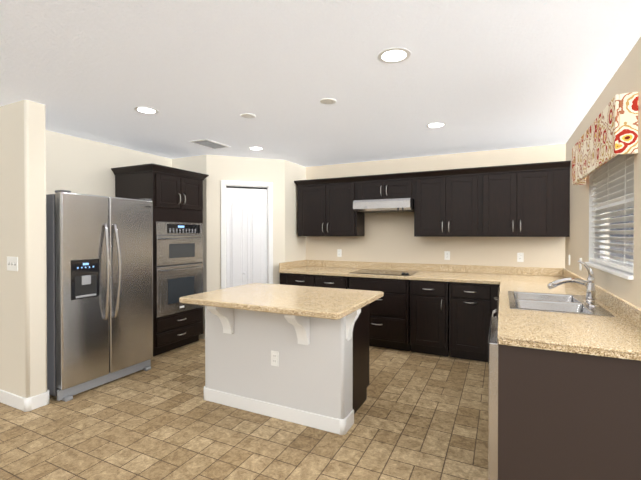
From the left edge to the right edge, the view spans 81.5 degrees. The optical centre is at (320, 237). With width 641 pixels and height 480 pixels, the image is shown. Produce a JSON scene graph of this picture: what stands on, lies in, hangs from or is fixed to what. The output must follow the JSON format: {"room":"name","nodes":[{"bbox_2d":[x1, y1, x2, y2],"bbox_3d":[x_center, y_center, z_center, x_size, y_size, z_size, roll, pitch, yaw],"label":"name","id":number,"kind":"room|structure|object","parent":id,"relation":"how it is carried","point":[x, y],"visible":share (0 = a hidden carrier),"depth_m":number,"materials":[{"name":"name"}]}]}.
{"room":"kitchen","nodes":[
{"label":"kitchen","id":0,"kind":"room"},
{"bbox_2d":[0,100,46,397],"bbox_3d":[-3.875,0.137,3.791,3.500,2.480,0.155,0,1,26],"label":"wall","id":1,"kind":"structure","parent":0,"point":[23,330],"depth_m":3.03,"materials":[{"name":"beige paint"}]},
{"bbox_2d":[7,257,17,270],"bbox_3d":[-2.520,0.213,3.034,0.162,0.115,0.018,0,1,26],"label":"light switch","id":2,"kind":"object","parent":1,"relation":"attached to","point":[12,263],"visible":1,"depth_m":3.03,"materials":[{"name":"white plastic"}]},
{"bbox_2d":[0,389,48,411],"bbox_3d":[-3.801,1.325,3.764,3.364,0.105,0.183,0,1,26],"label":"baseboard","id":3,"kind":"structure","parent":1,"relation":"attached to","point":[24,404],"depth_m":3.02,"materials":[{"name":"white paint"}]},
{"bbox_2d":[46,130,171,196],"bbox_3d":[-2.582,0.133,4.412,0.120,2.480,2.195,0,1,26],"label":"wall","id":4,"kind":"structure","parent":0,"point":[77,165],"depth_m":4.17,"materials":[{"name":"beige paint"}]},
{"bbox_2d":[172,155,206,338],"bbox_3d":[-1.840,0.126,5.204,0.760,2.480,0.120,0,1,26],"label":"wall","id":5,"kind":"structure","parent":0,"point":[197,164],"depth_m":5.01,"materials":[{"name":"beige paint"}]},
{"bbox_2d":[0,338,488,479],"bbox_3d":[-2.273,1.440,2.278,7.715,0.100,8.620,0,1,26],"label":"floor","id":6,"kind":"structure","parent":0,"point":[420,416],"depth_m":2.64,"materials":[{"name":"tile"}]},
{"bbox_2d":[46,190,152,401],"bbox_3d":[-2.312,0.487,3.679,0.950,1.783,0.910,0,1,26],"label":"refrigerator","id":7,"kind":"object","parent":6,"relation":"on","point":[99,290],"visible":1,"depth_m":3.37,"materials":[{"name":"grey metal"}]},
{"bbox_2d":[111,163,208,355],"bbox_3d":[-1.986,0.270,4.687,0.704,2.200,0.888,0,1,26],"label":"tall cabinet","id":8,"kind":"object","parent":6,"relation":"on","point":[174,194],"visible":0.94,"depth_m":4.42,"materials":[{"name":"brown wood"}]},
{"bbox_2d":[155,222,203,317],"bbox_3d":[-1.953,0.360,4.672,0.674,1.096,0.730,0,1,26],"label":"double oven","id":9,"kind":"object","parent":8,"relation":"in","point":[179,266],"visible":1,"depth_m":4.48,"materials":[{"name":"grey metal"}]},
{"bbox_2d":[204,306,360,434],"bbox_3d":[-0.393,0.948,2.867,1.384,0.874,0.395,0,1,26],"label":"island base","id":10,"kind":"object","parent":6,"relation":"on","point":[294,369],"depth_m":2.83,"materials":[{"name":"grey paint"}]},
{"bbox_2d":[284,273,347,288],"bbox_3d":[0.099,0.928,5.297,0.929,0.876,0.799,0,1,26],"label":"base cabinet","id":11,"kind":"object","parent":6,"relation":"on","point":[341,282],"depth_m":4.92,"materials":[{"name":"brown wood"}]},
{"bbox_2d":[279,260,570,283],"bbox_3d":[1.141,0.425,4.767,3.459,0.138,0.833,0,1,26],"label":"countertop","id":12,"kind":"structure","parent":11,"relation":"on","point":[480,274],"depth_m":4.87,"materials":[{"name":"stone"}]},
{"bbox_2d":[349,269,416,275],"bbox_3d":[0.833,0.440,4.861,0.780,0.028,0.510,0,1,26],"label":"glass cooktop","id":13,"kind":"object","parent":12,"relation":"in","point":[386,272],"visible":1,"depth_m":4.80,"materials":[{"name":"black glass"}]},
{"bbox_2d":[353,304,369,413],"bbox_3d":[-0.222,0.944,3.318,1.228,0.875,0.560,0,1,26],"label":"base cabinet","id":14,"kind":"object","parent":6,"relation":"on","point":[361,355],"visible":0.06,"depth_m":3.06,"materials":[{"name":"brown wood"}]},
{"bbox_2d":[179,283,383,319],"bbox_3d":[-0.282,0.486,3.063,1.370,0.042,1.010,0,1,26],"label":"countertop","id":15,"kind":"structure","parent":14,"relation":"on","point":[324,302],"depth_m":2.84,"materials":[{"name":"stone"}]},
{"bbox_2d":[348,277,407,350],"bbox_3d":[0.866,0.931,4.923,0.778,0.876,0.799,0,1,26],"label":"base cabinet","id":16,"kind":"object","parent":6,"relation":"on","point":[388,320],"depth_m":4.51,"materials":[{"name":"brown wood"}]},
{"bbox_2d":[408,280,447,356],"bbox_3d":[1.416,0.933,4.655,0.445,0.876,0.799,0,1,26],"label":"base cabinet","id":17,"kind":"object","parent":6,"relation":"on","point":[427,300],"depth_m":4.31,"materials":[{"name":"brown wood"}]},
{"bbox_2d":[448,282,499,361],"bbox_3d":[1.853,0.935,4.442,0.529,0.876,0.799,0,1,26],"label":"base cabinet","id":18,"kind":"object","parent":6,"relation":"on","point":[452,319],"depth_m":4.11,"materials":[{"name":"brown wood"}]},
{"bbox_2d":[496,286,499,313],"bbox_3d":[2.051,0.942,3.494,0.702,0.876,0.778,0,1,26],"label":"base cabinet","id":19,"kind":"object","parent":6,"relation":"on","point":[497,297],"depth_m":3.07,"materials":[{"name":"brown wood"}]},
{"bbox_2d":[495,272,640,360],"bbox_3d":[1.686,0.441,2.720,0.686,0.138,2.370,0,1,26],"label":"countertop","id":20,"kind":"structure","parent":19,"relation":"on","point":[618,335],"depth_m":2.05,"materials":[{"name":"stone"}]},
{"bbox_2d":[508,291,614,316],"bbox_3d":[1.702,0.563,2.741,0.564,0.190,0.854,0,1,26],"label":"double-bowl sink","id":21,"kind":"object","parent":20,"relation":"in","point":[560,303],"visible":0.35,"depth_m":2.75,"materials":[{"name":"silver metal"}]},
{"bbox_2d":[547,260,598,306],"bbox_3d":[1.808,0.315,2.688,0.298,0.306,0.250,0,1,26],"label":"faucet","id":22,"kind":"object","parent":20,"relation":"on","point":[589,283],"visible":1,"depth_m":2.63,"materials":[{"name":"silver metal"}]},
{"bbox_2d":[496,314,640,479],"bbox_3d":[1.336,0.954,2.004,0.681,0.876,0.718,0,1,26],"label":"base cabinet","id":23,"kind":"object","parent":6,"relation":"on","point":[567,416],"depth_m":1.70,"materials":[{"name":"brown wood"}]},
{"bbox_2d":[488,317,498,479],"bbox_3d":[1.021,0.958,2.153,0.080,0.865,0.661,0,1,26],"label":"dishwasher","id":24,"kind":"object","parent":23,"relation":"in","point":[493,340],"visible":0.62,"depth_m":1.86,"materials":[{"name":"silver metal"}]},
{"bbox_2d":[206,155,284,291],"bbox_3d":[-1.036,0.126,5.216,1.075,2.480,0.120,0,0,-19],"label":"wall","id":25,"kind":"structure","parent":0,"point":[219,168],"depth_m":5.10,"materials":[{"name":"beige paint"}]},
{"bbox_2d":[226,186,266,287],"bbox_3d":[-1.026,0.324,5.197,0.418,2.061,0.418,0,1,26],"label":"bifold pantry door","id":26,"kind":"structure","parent":25,"relation":"in","point":[246,235],"depth_m":5.17,"materials":[{"name":"white paint"}]},
{"bbox_2d":[221,180,272,288],"bbox_3d":[-1.030,0.293,5.206,0.714,2.147,0.126,0,0,-19],"label":"door frame","id":27,"kind":"structure","parent":25,"relation":"attached to","point":[267,185],"depth_m":5.15,"materials":[{"name":"white paint"}]},
{"bbox_2d":[285,160,305,261],"bbox_3d":[-0.425,0.123,5.644,0.120,2.480,0.630,0,1,26],"label":"wall","id":28,"kind":"structure","parent":0,"point":[295,246],"depth_m":5.53,"materials":[{"name":"beige paint"}]},
{"bbox_2d":[0,0,640,166],"bbox_3d":[-2.273,-1.140,2.257,7.715,0.100,8.620,0,1,26],"label":"ceiling","id":29,"kind":"structure","parent":0,"point":[480,75],"depth_m":2.44,"materials":[{"name":"white paint"}]},
{"bbox_2d":[134,106,158,113],"bbox_3d":[-1.498,-1.096,3.203,0.196,0.004,0.196,0,1,26],"label":"recessed light","id":30,"kind":"object","parent":29,"relation":"in","point":[145,110],"visible":1,"depth_m":3.21,"materials":[{"name":"white paint"}]},
{"bbox_2d":[189,139,229,148],"bbox_3d":[-1.300,-1.103,4.397,0.260,0.008,0.420,0,1,26],"label":"ceiling vent","id":31,"kind":"object","parent":29,"relation":"in","point":[211,144],"visible":1,"depth_m":4.39,"materials":[{"name":"white metal"}]},
{"bbox_2d":[241,113,255,118],"bbox_3d":[-0.650,-1.094,3.351,0.136,0.009,0.136,0,1,26],"label":"cover plate","id":32,"kind":"object","parent":29,"relation":"attached to","point":[248,115],"visible":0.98,"depth_m":3.33,"materials":[{"name":"white plastic"}]},
{"bbox_2d":[248,147,263,149],"bbox_3d":[-0.797,-1.107,4.619,0.196,0.004,0.196,0,1,26],"label":"recessed light","id":33,"kind":"object","parent":29,"relation":"in","point":[257,148],"visible":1,"depth_m":4.62,"materials":[{"name":"white paint"}]},
{"bbox_2d":[320,98,336,104],"bbox_3d":[0.061,-1.091,2.984,0.136,0.009,0.136,0,1,26],"label":"cover plate","id":34,"kind":"object","parent":29,"relation":"attached to","point":[327,101],"visible":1,"depth_m":2.97,"materials":[{"name":"white plastic"}]},
{"bbox_2d":[377,47,410,63],"bbox_3d":[0.440,-1.088,2.226,0.196,0.004,0.196,0,1,26],"label":"recessed light","id":35,"kind":"object","parent":29,"relation":"in","point":[396,54],"visible":1,"depth_m":2.22,"materials":[{"name":"white paint"}]},
{"bbox_2d":[426,122,445,127],"bbox_3d":[1.127,-1.099,3.637,0.196,0.004,0.196,0,1,26],"label":"recessed light","id":36,"kind":"object","parent":29,"relation":"in","point":[437,124],"visible":1,"depth_m":3.62,"materials":[{"name":"white paint"}]},
{"bbox_2d":[306,144,565,267],"bbox_3d":[1.371,0.126,5.202,3.735,2.480,0.150,0,1,26],"label":"wall","id":37,"kind":"structure","parent":0,"point":[388,237],"depth_m":5.06,"materials":[{"name":"beige paint"}]},
{"bbox_2d":[294,177,364,235],"bbox_3d":[0.150,-0.428,5.517,0.940,0.813,0.340,0,1,26],"label":"upper cabinet","id":38,"kind":"object","parent":37,"relation":"attached to","point":[325,207],"depth_m":5.35,"materials":[{"name":"brown wood"}]},
{"bbox_2d":[337,249,341,256],"bbox_3d":[0.287,0.233,5.643,0.070,0.115,0.009,0,1,26],"label":"outlet","id":39,"kind":"object","parent":37,"relation":"attached to","point":[339,251],"depth_m":5.64,"materials":[{"name":"white plastic"}]},
{"bbox_2d":[354,174,389,199],"bbox_3d":[0.770,-0.670,5.192,0.457,0.323,0.378,0,1,26],"label":"upper cabinet","id":40,"kind":"object","parent":37,"relation":"attached to","point":[372,187],"depth_m":5.06,"materials":[{"name":"brown wood"}]},
{"bbox_2d":[353,198,413,212],"bbox_3d":[0.891,-0.426,5.064,0.766,0.158,0.505,0,1,26],"label":"range hood","id":41,"kind":"object","parent":37,"relation":"attached to","point":[386,205],"visible":0.94,"depth_m":4.85,"materials":[{"name":"silver metal"}]},
{"bbox_2d":[390,173,413,198],"bbox_3d":[1.069,-0.669,5.046,0.457,0.323,0.378,0,1,26],"label":"upper cabinet","id":42,"kind":"object","parent":37,"relation":"attached to","point":[401,184],"depth_m":4.88,"materials":[{"name":"brown wood"}]},
{"bbox_2d":[444,251,449,259],"bbox_3d":[1.689,0.238,4.960,0.070,0.115,0.009,0,1,26],"label":"outlet","id":43,"kind":"object","parent":37,"relation":"attached to","point":[446,253],"depth_m":4.96,"materials":[{"name":"white plastic"}]},
{"bbox_2d":[414,169,481,236],"bbox_3d":[1.638,-0.422,4.792,0.790,0.813,0.340,0,1,26],"label":"upper cabinet","id":44,"kind":"object","parent":37,"relation":"attached to","point":[447,203],"depth_m":4.62,"materials":[{"name":"brown wood"}]},
{"bbox_2d":[482,162,557,236],"bbox_3d":[2.341,-0.419,4.450,0.775,0.813,0.340,0,1,26],"label":"upper cabinet","id":45,"kind":"object","parent":37,"relation":"attached to","point":[526,200],"depth_m":4.28,"materials":[{"name":"brown wood"}]},
{"bbox_2d":[517,253,523,261],"bbox_3d":[2.462,0.241,4.583,0.070,0.115,0.009,0,1,26],"label":"outlet","id":46,"kind":"object","parent":37,"relation":"attached to","point":[520,257],"depth_m":4.58,"materials":[{"name":"white plastic"}]},
{"bbox_2d":[565,37,640,308],"bbox_3d":[1.127,0.163,0.610,0.150,2.480,8.620,0,1,26],"label":"wall","id":47,"kind":"structure","parent":0,"point":[626,78],"depth_m":2.60,"materials":[{"name":"beige paint"}]},
{"bbox_2d":[568,255,581,269],"bbox_3d":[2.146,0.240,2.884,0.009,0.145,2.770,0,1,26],"label":"light switch","id":48,"kind":"object","parent":47,"relation":"attached to","point":[580,265],"visible":0.88,"depth_m":3.54,"materials":[{"name":"white plastic"}]},
{"bbox_2d":[572,92,637,184],"bbox_3d":[2.003,-0.636,2.696,0.102,0.335,1.430,0,1,26],"label":"window valance","id":49,"kind":"object","parent":47,"relation":"attached to","point":[611,132],"visible":0.98,"depth_m":2.21,"materials":[{"name":"fabric"}]},
{"bbox_2d":[585,172,633,279],"bbox_3d":[2.079,-0.218,2.635,0.135,0.910,1.220,0,1,26],"label":"window","id":50,"kind":"structure","parent":47,"relation":"in","point":[618,272],"depth_m":2.80,"materials":[{"name":"white paint"}]},
{"bbox_2d":[590,154,633,272],"bbox_3d":[2.072,-0.231,2.638,0.060,0.865,1.190,0,1,26],"label":"window blinds","id":51,"kind":"object","parent":50,"relation":"attached to","point":[614,179],"visible":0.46,"depth_m":2.56,"materials":[{"name":"white plastic"}]}
]}

